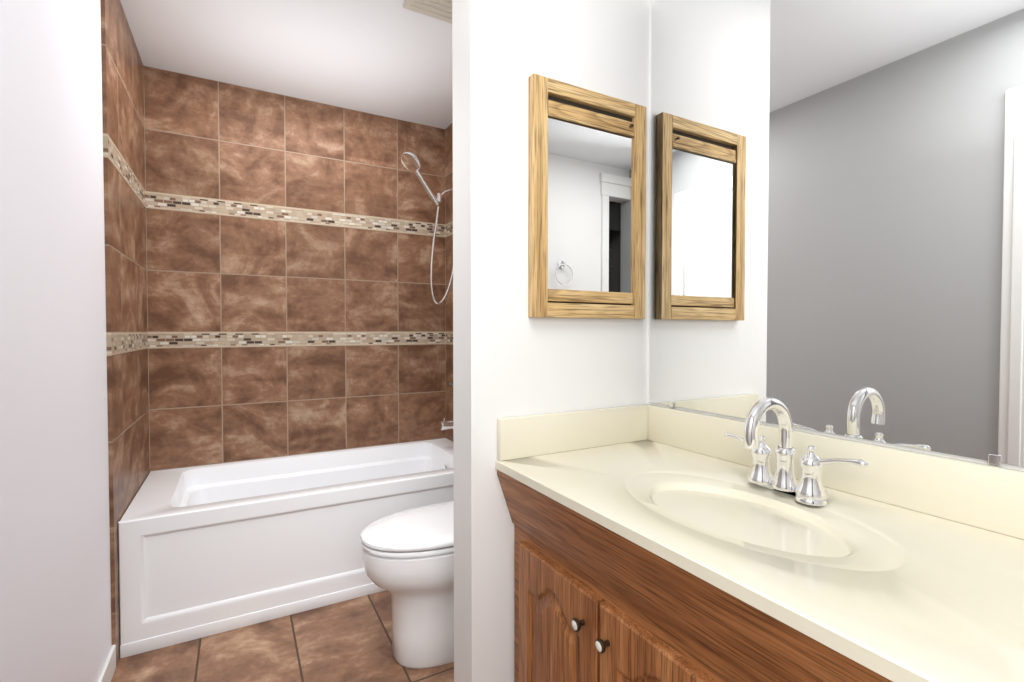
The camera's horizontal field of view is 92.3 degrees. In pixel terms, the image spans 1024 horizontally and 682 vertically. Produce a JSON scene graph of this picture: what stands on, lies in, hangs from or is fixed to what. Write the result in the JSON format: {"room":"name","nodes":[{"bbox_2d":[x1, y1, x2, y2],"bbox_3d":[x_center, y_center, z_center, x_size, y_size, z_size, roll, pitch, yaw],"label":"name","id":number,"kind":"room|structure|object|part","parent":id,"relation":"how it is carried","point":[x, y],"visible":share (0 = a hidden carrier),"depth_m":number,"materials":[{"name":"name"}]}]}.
{"room":"bathroom","nodes":[
{"label":"bathroom","id":0,"kind":"room"},
{"bbox_2d":[0,0,111,681],"bbox_3d":[-0.943,-0.064,0.762,0.100,2.490,3.760,-1,1,-29],"label":"wall","id":1,"kind":"structure","parent":0,"point":[55,601],"depth_m":1.22,"materials":[{"name":"paint"}]},
{"bbox_2d":[97,645,115,681],"bbox_3d":[-1.072,1.131,1.135,0.012,0.085,1.395,-1,1,-29],"label":"baseboard","id":2,"kind":"structure","parent":1,"relation":"attached to","point":[108,671],"depth_m":1.63,"materials":[{"name":"white wood"}]},
{"bbox_2d":[100,0,149,666],"bbox_3d":[-1.609,-0.092,2.076,0.014,2.490,0.815,-1,1,-29],"label":"tile","id":3,"kind":"structure","parent":1,"relation":"attached to","point":[125,250],"depth_m":1.93,"materials":[{"name":"tile"}]},
{"bbox_2d":[111,590,453,681],"bbox_3d":[-0.058,1.208,0.937,1.790,0.060,4.560,-1,1,-29],"label":"floor","id":4,"kind":"structure","parent":0,"point":[350,640],"depth_m":1.82,"materials":[{"name":"tile"}]},
{"bbox_2d":[118,438,453,657],"bbox_3d":[-0.929,0.895,2.496,1.562,0.500,0.750,-1,1,-29],"label":"bathtub","id":5,"kind":"object","parent":4,"relation":"on","point":[208,550],"visible":0.67,"depth_m":2.07,"materials":[{"name":"white ceramic"}]},
{"bbox_2d":[361,501,453,667],"bbox_3d":[-0.179,0.730,1.925,0.800,0.853,0.464,-1,1,-29],"label":"toilet","id":6,"kind":"object","parent":4,"relation":"on","point":[408,558],"visible":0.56,"depth_m":1.74,"materials":[{"name":"white ceramic"}]},
{"bbox_2d":[495,404,1023,681],"bbox_3d":[0.501,0.699,0.968,0.568,0.955,1.228,-1,1,-29],"label":"bathroom vanity","id":7,"kind":"object","parent":4,"relation":"on","point":[594,601],"depth_m":0.91,"materials":[{"name":"beige stone"}]},
{"bbox_3d":[0.501,0.352,0.961,0.568,0.260,1.228,-1,1,-29],"label":"bathroom vanity top","id":8,"kind":"part","parent":7,"relation":"part of","materials":[{"name":"beige stone"}]},
{"bbox_2d":[725,397,868,505],"bbox_3d":[0.554,0.227,1.052,0.164,0.215,0.316,-1,1,-29],"label":"faucet","id":9,"kind":"object","parent":7,"relation":"on","point":[809,489],"visible":1,"depth_m":1.05,"materials":[{"name":"silver metal"}]},
{"bbox_2d":[120,0,452,128],"bbox_3d":[-0.058,-1.342,0.884,1.790,0.060,4.560,-1,1,-29],"label":"ceiling","id":10,"kind":"structure","parent":0,"point":[390,58],"depth_m":2.26,"materials":[{"name":"white paint"}]},
{"bbox_2d":[403,0,451,23],"bbox_3d":[-0.231,-1.324,1.893,0.300,0.018,0.300,-1,1,-29],"label":"fan","id":11,"kind":"object","parent":10,"relation":"attached to","point":[440,9],"visible":0.35,"depth_m":1.95,"materials":[{"name":"beige plastic"}]},
{"bbox_2d":[452,0,649,681],"bbox_3d":[0.140,-0.080,1.528,0.642,2.490,0.126,-1,1,-29],"label":"wall","id":12,"kind":"structure","parent":0,"point":[511,358],"depth_m":1.38,"materials":[{"name":"white paint"}]},
{"bbox_2d":[528,73,645,318],"bbox_3d":[0.240,-0.408,1.483,0.425,0.677,0.036,-1,1,-29],"label":"medicine cabinet mirror","id":13,"kind":"object","parent":12,"relation":"attached to","point":[586,203],"visible":1,"depth_m":1.47,"materials":[{"name":"brown wood"}]},
{"bbox_2d":[648,0,1023,470],"bbox_3d":[0.534,-0.081,1.583,0.100,2.490,3.760,-1,1,-29],"label":"wall","id":14,"kind":"structure","parent":0,"point":[653,2],"depth_m":1.39,"materials":[{"name":"white paint"}]},
{"bbox_2d":[445,122,452,441],"bbox_3d":[-0.232,-0.108,2.842,0.014,2.490,0.815,-1,1,-29],"label":"tile","id":15,"kind":"structure","parent":14,"relation":"attached to","point":[449,248],"depth_m":3.12,"materials":[{"name":"tile"}]},
{"bbox_2d":[400,152,452,304],"bbox_3d":[-0.444,-0.626,2.809,0.382,0.832,0.123,-1,1,-29],"label":"handset","id":16,"kind":"object","parent":15,"relation":"attached to","point":[410,161],"visible":0.79,"depth_m":2.80,"materials":[{"name":"silver metal"}]},
{"bbox_2d":[439,380,452,429],"bbox_3d":[-0.348,0.345,2.889,0.155,0.357,0.188,-1,1,-29],"label":"shower valve","id":17,"kind":"object","parent":15,"relation":"attached to","point":[444,424],"visible":0.38,"depth_m":2.86,"materials":[{"name":"silver metal"}]},
{"bbox_2d":[649,0,1023,466],"bbox_3d":[0.900,-0.424,0.806,0.008,1.293,1.838,-1,1,-29],"label":"mirror","id":18,"kind":"object","parent":14,"relation":"attached to","point":[837,222],"visible":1,"depth_m":1.09,"materials":[{"name":"clear glass"}]},
{"bbox_3d":[-1.143,-0.108,2.859,1.790,2.490,0.100,-1,1,-29],"label":"wall","id":19,"kind":"structure","parent":0,"visible":0},
{"bbox_2d":[143,65,445,471],"bbox_3d":[-1.115,-0.107,2.809,1.566,2.490,0.014,-1,1,-29],"label":"tile","id":20,"kind":"structure","parent":19,"relation":"attached to","point":[293,308],"depth_m":2.72,"materials":[{"name":"tile"}]}
]}

